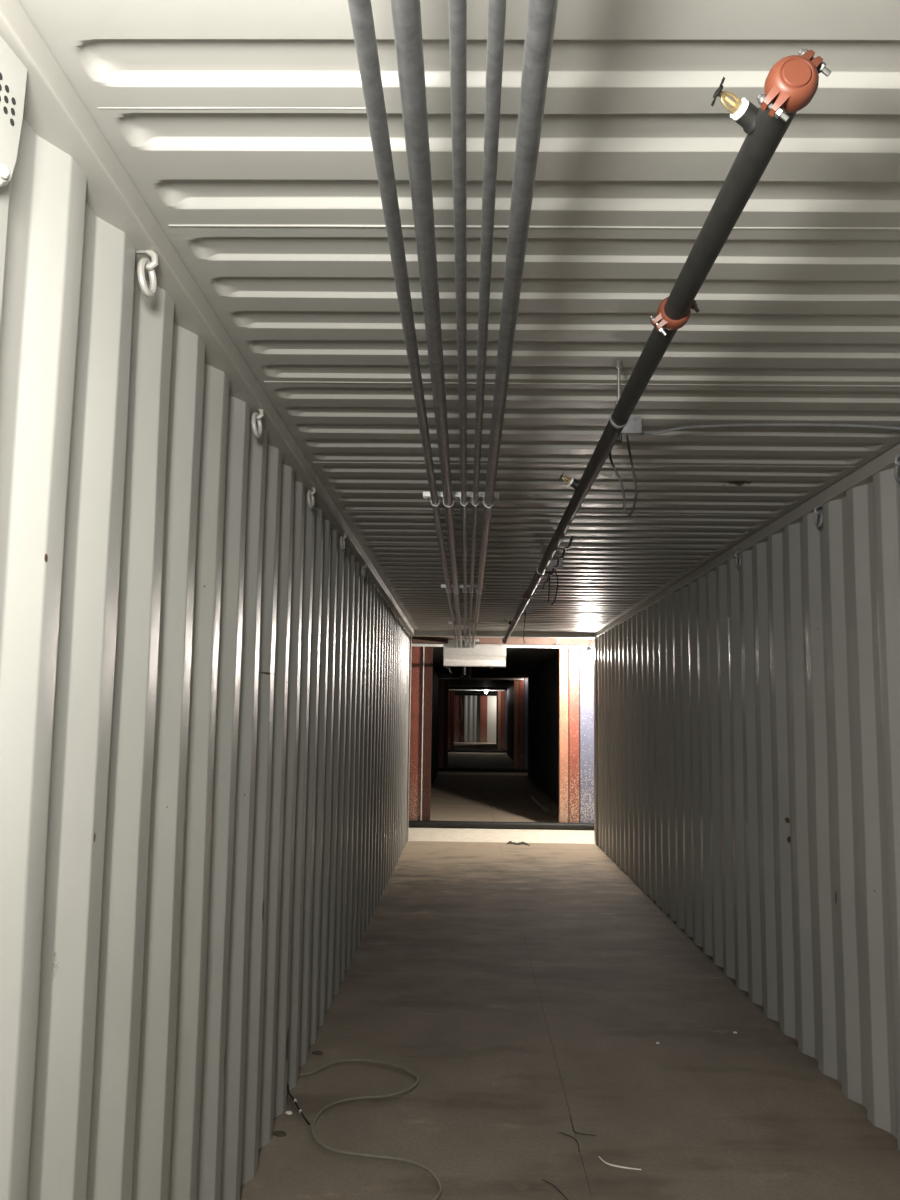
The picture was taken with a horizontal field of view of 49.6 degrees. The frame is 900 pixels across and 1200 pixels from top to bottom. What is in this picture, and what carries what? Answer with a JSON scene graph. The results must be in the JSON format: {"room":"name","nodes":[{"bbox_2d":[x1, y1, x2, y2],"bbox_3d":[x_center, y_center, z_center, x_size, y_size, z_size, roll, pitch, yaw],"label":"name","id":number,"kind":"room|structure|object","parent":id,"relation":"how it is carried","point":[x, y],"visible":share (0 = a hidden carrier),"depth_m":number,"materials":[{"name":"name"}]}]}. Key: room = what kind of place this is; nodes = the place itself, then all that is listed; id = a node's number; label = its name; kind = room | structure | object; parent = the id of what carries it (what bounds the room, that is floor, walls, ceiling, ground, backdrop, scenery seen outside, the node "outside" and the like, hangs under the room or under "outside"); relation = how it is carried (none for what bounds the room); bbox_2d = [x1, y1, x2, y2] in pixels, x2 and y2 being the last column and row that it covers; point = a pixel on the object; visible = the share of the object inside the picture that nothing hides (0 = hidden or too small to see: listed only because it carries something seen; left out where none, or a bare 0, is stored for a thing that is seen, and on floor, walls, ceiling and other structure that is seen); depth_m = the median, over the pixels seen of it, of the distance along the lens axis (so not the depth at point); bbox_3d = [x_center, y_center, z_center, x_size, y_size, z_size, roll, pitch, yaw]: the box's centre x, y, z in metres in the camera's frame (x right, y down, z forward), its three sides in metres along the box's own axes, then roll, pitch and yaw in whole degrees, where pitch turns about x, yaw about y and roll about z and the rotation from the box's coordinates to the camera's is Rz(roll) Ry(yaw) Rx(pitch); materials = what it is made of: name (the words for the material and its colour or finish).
{"room":"shipping container corridor","nodes":[
{"label":"shipping container corridor","id":0,"kind":"room"},
{"bbox_2d":[0,118,409,1199],"bbox_3d":[-0.639,1.040,6.354,0.042,2.625,12.120,1,-7,1],"label":"wall","id":1,"kind":"structure","parent":0,"point":[204,695],"depth_m":2.30,"materials":[{"name":"white metal"}]},
{"bbox_2d":[0,36,26,186],"bbox_3d":[-0.690,-0.732,1.367,0.063,0.221,0.270,0,-7,6],"label":"air vent","id":2,"kind":"object","parent":1,"relation":"in","point":[13,73],"visible":1,"depth_m":1.46,"materials":[{"name":"white paint"}]},
{"bbox_2d":[136,250,157,296],"bbox_3d":[-0.657,-0.714,2.107,0.054,0.117,0.053,5,-8,-30],"label":"ring","id":3,"kind":"object","parent":1,"relation":"hanging from","point":[144,263],"visible":0.96,"depth_m":2.11,"materials":[{"name":"paint"}]},
{"bbox_2d":[0,0,413,634],"bbox_3d":[-0.620,-0.270,6.566,0.123,0.060,12.240,1,-7,1],"label":"beam","id":4,"kind":"structure","parent":1,"relation":"attached to","point":[53,109],"depth_m":2.00,"materials":[{"name":"metal"}]},
{"bbox_2d":[251,409,263,437],"bbox_3d":[-0.639,-0.593,3.210,0.054,0.117,0.053,5,-8,-30],"label":"ring","id":5,"kind":"object","parent":1,"relation":"hanging from","point":[255,415],"visible":0.96,"depth_m":3.21,"materials":[{"name":"paint"}]},
{"bbox_2d":[307,487,315,508],"bbox_3d":[-0.621,-0.464,4.322,0.054,0.117,0.053,5,-8,-30],"label":"ring","id":6,"kind":"object","parent":1,"relation":"hanging from","point":[309,492],"visible":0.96,"depth_m":4.32,"materials":[{"name":"paint"}]},
{"bbox_2d":[340,534,345,550],"bbox_3d":[-0.602,-0.334,5.434,0.054,0.117,0.053,5,-8,-30],"label":"ring","id":7,"kind":"object","parent":1,"relation":"hanging from","point":[342,538],"visible":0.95,"depth_m":5.43,"materials":[{"name":"paint"}]},
{"bbox_2d":[361,564,366,577],"bbox_3d":[-0.584,-0.206,6.537,0.054,0.117,0.053,5,-8,-30],"label":"ring","id":8,"kind":"object","parent":1,"relation":"hanging from","point":[363,572],"visible":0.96,"depth_m":6.53,"materials":[{"name":"paint"}]},
{"bbox_2d":[406,631,597,844],"bbox_3d":[0.662,1.698,12.453,2.680,2.760,0.170,1,-7,1],"label":"trim","id":9,"kind":"structure","parent":1,"relation":"attached to","point":[494,634],"depth_m":12.49,"materials":[{"name":"paint"}]},
{"bbox_2d":[431,667,438,786],"bbox_3d":[-0.431,2.623,20.021,0.036,2.640,12.040,1,-7,1],"label":"wall","id":10,"kind":"structure","parent":0,"point":[435,676],"depth_m":23.20,"materials":[{"name":"metal"}]},
{"bbox_2d":[18,0,899,632],"bbox_3d":[0.618,-0.303,6.500,2.560,0.026,12.140,1,-7,1],"label":"ceiling","id":11,"kind":"structure","parent":0,"point":[241,126],"depth_m":2.26,"materials":[{"name":"white paint"}]},
{"bbox_2d":[423,490,498,507],"bbox_3d":[0.048,-0.484,4.204,0.327,0.174,0.041,1,-7,1],"label":"rack","id":12,"kind":"object","parent":11,"relation":"attached to","point":[426,494],"visible":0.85,"depth_m":4.18,"materials":[{"name":"metal"}]},
{"bbox_2d":[390,0,462,647],"bbox_3d":[0.040,-0.119,6.787,0.051,0.048,13.015,1,-7,1],"label":"conduit","id":13,"kind":"object","parent":12,"relation":"attached to","point":[406,14],"visible":1,"depth_m":1.72,"materials":[{"name":"metal"}]},
{"bbox_2d":[448,0,466,647],"bbox_3d":[0.106,-0.118,6.786,0.035,0.033,13.015,1,-7,1],"label":"conduit","id":14,"kind":"object","parent":12,"relation":"attached to","point":[457,8],"visible":1,"depth_m":1.76,"materials":[{"name":"metal"}]},
{"bbox_2d":[468,0,506,647],"bbox_3d":[0.153,-0.117,6.785,0.033,0.033,13.015,1,-7,1],"label":"conduit","id":15,"kind":"object","parent":12,"relation":"attached to","point":[496,8],"visible":1,"depth_m":1.72,"materials":[{"name":"metal"}]},
{"bbox_2d":[471,0,557,647],"bbox_3d":[0.208,-0.117,6.784,0.048,0.048,13.015,1,-7,1],"label":"conduit","id":16,"kind":"object","parent":12,"relation":"attached to","point":[541,14],"visible":1,"depth_m":1.71,"materials":[{"name":"metal"}]},
{"bbox_2d":[441,582,484,593],"bbox_3d":[0.098,-0.133,7.223,0.327,0.174,0.041,1,-7,1],"label":"rack","id":17,"kind":"object","parent":11,"relation":"attached to","point":[444,584],"visible":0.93,"depth_m":7.20,"materials":[{"name":"metal"}]},
{"bbox_2d":[448,619,479,627],"bbox_3d":[0.146,0.207,10.143,0.327,0.174,0.041,1,-7,1],"label":"rack","id":18,"kind":"object","parent":11,"relation":"attached to","point":[449,622],"visible":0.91,"depth_m":10.12,"materials":[{"name":"metal"}]},
{"bbox_2d":[348,0,458,647],"bbox_3d":[-0.015,-0.119,6.788,0.040,0.040,13.015,1,-7,1],"label":"conduit","id":19,"kind":"object","parent":18,"relation":"attached to","point":[361,14],"visible":1,"depth_m":1.72,"materials":[{"name":"metal"}]},
{"bbox_2d":[522,605,532,642],"bbox_3d":[0.733,0.239,9.450,0.132,0.367,0.101,1,-7,1],"label":"junction box","id":20,"kind":"object","parent":11,"relation":"attached to","point":[529,608],"visible":0.79,"depth_m":9.42,"materials":[{"name":"grey metal"}]},
{"bbox_2d":[537,541,545,574],"bbox_3d":[0.554,-0.258,5.911,0.055,0.207,0.020,1,-7,1],"label":"hanger","id":21,"kind":"object","parent":11,"relation":"hanging from","point":[541,543],"visible":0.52,"depth_m":5.91,"materials":[{"name":"metal"}]},
{"bbox_2d":[545,561,562,605],"bbox_3d":[0.708,-0.111,6.692,0.132,0.308,0.101,1,-7,1],"label":"junction box","id":22,"kind":"object","parent":11,"relation":"attached to","point":[552,563],"visible":0.84,"depth_m":6.66,"materials":[{"name":"grey metal"}]},
{"bbox_2d":[609,359,628,428],"bbox_3d":[0.500,-0.611,2.882,0.055,0.207,0.020,1,-7,1],"label":"hanger","id":23,"kind":"object","parent":11,"relation":"hanging from","point":[618,362],"visible":0.59,"depth_m":2.88,"materials":[{"name":"metal"}]},
{"bbox_2d":[502,48,830,642],"bbox_3d":[0.543,-0.117,6.488,0.158,0.117,10.403,1,-7,1],"label":"pipe","id":24,"kind":"object","parent":23,"relation":"hanging from","point":[791,84],"visible":1,"depth_m":1.70,"materials":[{"name":"black metal"}]},
{"bbox_2d":[541,536,572,589],"bbox_3d":[0.601,-0.180,5.609,0.011,0.034,1.922,1,-7,1],"label":"wire","id":25,"kind":"object","parent":24,"relation":"attached to","point":[571,538],"visible":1,"depth_m":5.34,"materials":[{"name":"black rubber"}]},
{"bbox_2d":[609,416,641,516],"bbox_3d":[0.607,-0.468,3.433,0.132,0.354,0.140,1,-7,1],"label":"junction box","id":26,"kind":"object","parent":11,"relation":"attached to","point":[631,431],"visible":0.73,"depth_m":3.42,"materials":[{"name":"grey metal"}]},
{"bbox_2d":[642,423,899,434],"bbox_3d":[1.167,-0.612,3.502,1.006,0.040,0.061,1,-7,1],"label":"cable","id":27,"kind":"object","parent":11,"relation":"attached to","point":[728,424],"visible":0.95,"depth_m":3.48,"materials":[{"name":"grey plastic"}]},
{"bbox_2d":[454,695,495,742],"bbox_3d":[1.615,6.554,54.733,3.837,2.900,0.186,1,-7,1],"label":"wall","id":28,"kind":"structure","parent":0,"point":[478,713],"depth_m":54.70,"materials":[{"name":"white metal"}]},
{"bbox_2d":[454,690,497,693],"bbox_3d":[1.285,4.423,47.100,2.560,0.021,12.180,1,-7,1],"label":"ceiling","id":29,"kind":"structure","parent":0,"point":[455,691],"depth_m":49.14,"materials":[{"name":"black metal"}]},
{"bbox_2d":[449,679,513,687],"bbox_3d":[1.063,2.851,33.593,2.560,0.021,12.180,1,-7,1],"label":"ceiling","id":30,"kind":"structure","parent":0,"point":[452,682],"depth_m":34.40,"materials":[{"name":"black metal"}]},
{"bbox_2d":[433,647,558,674],"bbox_3d":[0.843,1.286,20.155,2.560,0.021,12.040,1,-7,1],"label":"ceiling","id":31,"kind":"structure","parent":0,"point":[526,661],"depth_m":20.02,"materials":[{"name":"black metal"}]},
{"bbox_2d":[496,694,497,744],"bbox_3d":[2.445,5.787,46.922,0.036,2.640,12.180,1,-7,1],"label":"wall","id":32,"kind":"structure","parent":0,"point":[497,694],"depth_m":51.39,"materials":[{"name":"metal"}]},
{"bbox_2d":[454,694,496,721],"bbox_3d":[1.332,6.418,52.989,2.770,2.760,0.140,1,-7,1],"label":"trim","id":33,"kind":"structure","parent":32,"relation":"attached to","point":[454,694],"depth_m":53.06,"materials":[{"name":"paint"}]},
{"bbox_2d":[448,689,506,749],"bbox_3d":[1.270,4.965,40.925,3.000,2.860,0.240,1,-7,1],"label":"trim","id":34,"kind":"structure","parent":32,"relation":"attached to","point":[502,694],"depth_m":40.89,"materials":[{"name":"red paint"}]},
{"bbox_2d":[507,685,513,759],"bbox_3d":[2.223,4.215,33.415,0.036,2.640,12.180,1,-7,1],"label":"wall","id":35,"kind":"structure","parent":0,"point":[510,691],"depth_m":36.46,"materials":[{"name":"metal"}]},
{"bbox_2d":[449,687,506,753],"bbox_3d":[1.110,4.845,39.482,2.770,2.760,0.140,1,-7,1],"label":"trim","id":36,"kind":"structure","parent":35,"relation":"attached to","point":[467,688],"depth_m":39.55,"materials":[{"name":"paint"}]},
{"bbox_2d":[437,673,528,773],"bbox_3d":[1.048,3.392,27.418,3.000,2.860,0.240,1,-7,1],"label":"trim","id":37,"kind":"structure","parent":35,"relation":"attached to","point":[520,728],"depth_m":27.39,"materials":[{"name":"red paint"}]},
{"bbox_2d":[528,658,558,805],"bbox_3d":[2.003,2.650,19.978,0.036,2.640,12.040,1,-7,1],"label":"wall","id":38,"kind":"structure","parent":0,"point":[543,749],"depth_m":20.34,"materials":[{"name":"metal"}]},
{"bbox_2d":[443,639,505,674],"bbox_3d":[0.343,0.818,13.694,0.854,0.489,0.929,1,-7,1],"label":"box","id":39,"kind":"object","parent":38,"relation":"attached to","point":[482,655],"visible":0.99,"depth_m":13.26,"materials":[{"name":"white metal"}]},
{"bbox_2d":[409,637,593,822],"bbox_3d":[0.829,1.835,14.050,3.000,2.860,0.240,1,-7,1],"label":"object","id":40,"kind":"structure","parent":38,"relation":"attached to","point":[576,671],"depth_m":14.03,"materials":[{"name":"red paint"}]},
{"bbox_2d":[556,640,591,658],"bbox_3d":[1.777,0.674,13.589,0.490,0.348,1.096,1,-7,1],"label":"work light","id":41,"kind":"object","parent":38,"relation":"attached to","point":[588,654],"visible":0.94,"depth_m":13.05,"materials":[{"name":"white plastic"}]},
{"bbox_2d":[240,742,899,1199],"bbox_3d":[0.826,4.852,27.106,6.000,0.122,55.390,1,-7,1],"label":"floor","id":42,"kind":"structure","parent":0,"point":[526,990],"depth_m":4.63,"materials":[{"name":"grey concrete"}]},
{"bbox_2d":[273,1131,286,1136],"bbox_3d":[-0.656,2.055,3.749,0.050,0.006,0.054,4,-7,-27],"label":"clod","id":43,"kind":"object","parent":42,"relation":"on","point":[275,1133],"visible":0.97,"depth_m":3.74,"materials":[{"name":"brown soil"}]},
{"bbox_2d":[287,1084,309,1124],"bbox_3d":[-0.629,2.071,4.011,0.018,0.034,0.388,3,-7,-22],"label":"cable offcut","id":44,"kind":"object","parent":42,"relation":"on","point":[288,1090],"visible":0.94,"depth_m":4.00,"materials":[{"name":"black rubber"}]},
{"bbox_2d":[312,1051,323,1054],"bbox_3d":[-0.632,2.159,4.642,0.059,0.006,0.046,1,-7,1],"label":"clod","id":45,"kind":"object","parent":42,"relation":"on","point":[313,1052],"visible":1,"depth_m":4.63,"materials":[{"name":"brown soil"}]},
{"bbox_2d":[299,1059,441,1199],"bbox_3d":[-0.272,2.061,3.787,0.529,0.013,1.572,2,-7,-14],"label":"loose cable","id":46,"kind":"object","parent":42,"relation":"on","point":[317,1141],"visible":0.98,"depth_m":3.96,"materials":[{"name":"grey rubber"}]},
{"bbox_2d":[455,697,462,742],"bbox_3d":[0.510,6.588,53.496,0.461,2.484,0.050,1,-7,1],"label":"cable","id":47,"kind":"object","parent":42,"relation":"on","point":[456,697],"visible":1,"depth_m":53.45,"materials":[{"name":"black rubber"}]},
{"bbox_2d":[458,697,465,741],"bbox_3d":[0.672,6.596,53.543,0.478,2.486,0.050,1,-7,1],"label":"cable","id":48,"kind":"object","parent":42,"relation":"on","point":[460,697],"visible":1,"depth_m":53.51,"materials":[{"name":"black rubber"}]},
{"bbox_2d":[448,750,505,752],"bbox_3d":[1.100,6.318,40.650,3.900,0.098,0.100,1,-7,1],"label":"pipe","id":49,"kind":"object","parent":42,"relation":"on","point":[482,751],"visible":0.56,"depth_m":40.61,"materials":[{"name":"black metal"}]},
{"bbox_2d":[438,768,527,772],"bbox_3d":[0.878,4.745,27.143,3.900,0.098,0.100,1,-7,1],"label":"pipe","id":50,"kind":"object","parent":42,"relation":"on","point":[439,769],"visible":0.56,"depth_m":27.10,"materials":[{"name":"black metal"}]},
{"bbox_2d":[409,820,593,829],"bbox_3d":[0.659,3.188,13.775,3.900,0.098,0.100,1,-7,1],"label":"pipe","id":51,"kind":"object","parent":42,"relation":"on","point":[412,823],"visible":0.56,"depth_m":13.74,"materials":[{"name":"black metal"}]},
{"bbox_2d":[507,841,529,845],"bbox_3d":[0.875,3.042,12.181,0.378,0.027,0.226,-3,-8,28],"label":"rag","id":52,"kind":"object","parent":42,"relation":"on","point":[509,842],"visible":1,"depth_m":12.16,"materials":[{"name":"grey fabric"}]},
{"bbox_2d":[531,796,546,811],"bbox_3d":[1.592,3.679,17.619,0.063,0.044,2.701,1,-7,0],"label":"board","id":53,"kind":"object","parent":42,"relation":"on","point":[532,797],"visible":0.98,"depth_m":17.28,"materials":[{"name":"grey paint"}]},
{"bbox_2d":[545,805,558,815],"bbox_3d":[1.633,3.377,15.647,0.211,0.159,0.365,1,-7,1],"label":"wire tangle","id":54,"kind":"object","parent":42,"relation":"on","point":[554,810],"visible":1,"depth_m":15.55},
{"bbox_2d":[543,1180,567,1199],"bbox_3d":[0.372,2.017,3.311,0.018,0.006,0.207,4,-7,-23],"label":"scrap","id":55,"kind":"object","parent":42,"relation":"on","point":[543,1180],"visible":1,"depth_m":3.34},
{"bbox_2d":[559,1132,578,1150],"bbox_3d":[0.469,2.065,3.714,0.035,0.006,0.178,3,-7,-18],"label":"scrap","id":56,"kind":"object","parent":42,"relation":"on","point":[559,1132],"visible":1,"depth_m":3.74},
{"bbox_2d":[570,1116,595,1135],"bbox_3d":[0.499,2.081,3.842,0.062,0.005,0.199,4,-7,-23],"label":"scrap","id":57,"kind":"object","parent":42,"relation":"on","point":[570,1116],"visible":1,"depth_m":3.79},
{"bbox_2d":[598,1156,640,1169],"bbox_3d":[0.606,2.045,3.523,0.173,0.006,0.038,-4,-8,36],"label":"scrap","id":58,"kind":"object","parent":42,"relation":"on","point":[598,1156],"visible":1,"depth_m":3.51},
{"bbox_2d":[597,466,899,1150],"bbox_3d":[1.774,1.066,6.311,0.042,2.625,12.120,1,-7,1],"label":"wall","id":59,"kind":"structure","parent":0,"point":[749,716],"depth_m":5.05,"materials":[{"name":"white metal"}]},
{"bbox_2d":[735,550,741,567],"bbox_3d":[1.747,-0.251,5.890,0.054,0.117,0.053,-3,-8,32],"label":"ring","id":60,"kind":"object","parent":59,"relation":"hanging from","point":[737,565],"visible":0.98,"depth_m":5.89,"materials":[{"name":"grey metal"}]},
{"bbox_2d":[595,444,899,637],"bbox_3d":[1.841,-0.243,6.523,0.155,0.060,12.240,1,-7,1],"label":"trim","id":61,"kind":"structure","parent":59,"relation":"attached to","point":[863,475],"depth_m":5.04,"materials":[{"name":"paint"}]},
{"bbox_2d":[814,504,822,527],"bbox_3d":[1.725,-0.395,4.548,0.054,0.117,0.053,-3,-8,32],"label":"ring","id":62,"kind":"object","parent":59,"relation":"hanging from","point":[817,512],"visible":0.99,"depth_m":4.55,"materials":[{"name":"grey metal"}]},
{"bbox_2d":[894,453,899,481],"bbox_3d":[1.711,-0.506,3.695,0.054,0.117,0.053,-3,-8,32],"label":"ring","id":63,"kind":"object","parent":59,"relation":"hanging from","point":[896,462],"visible":1,"depth_m":3.70,"materials":[{"name":"grey metal"}]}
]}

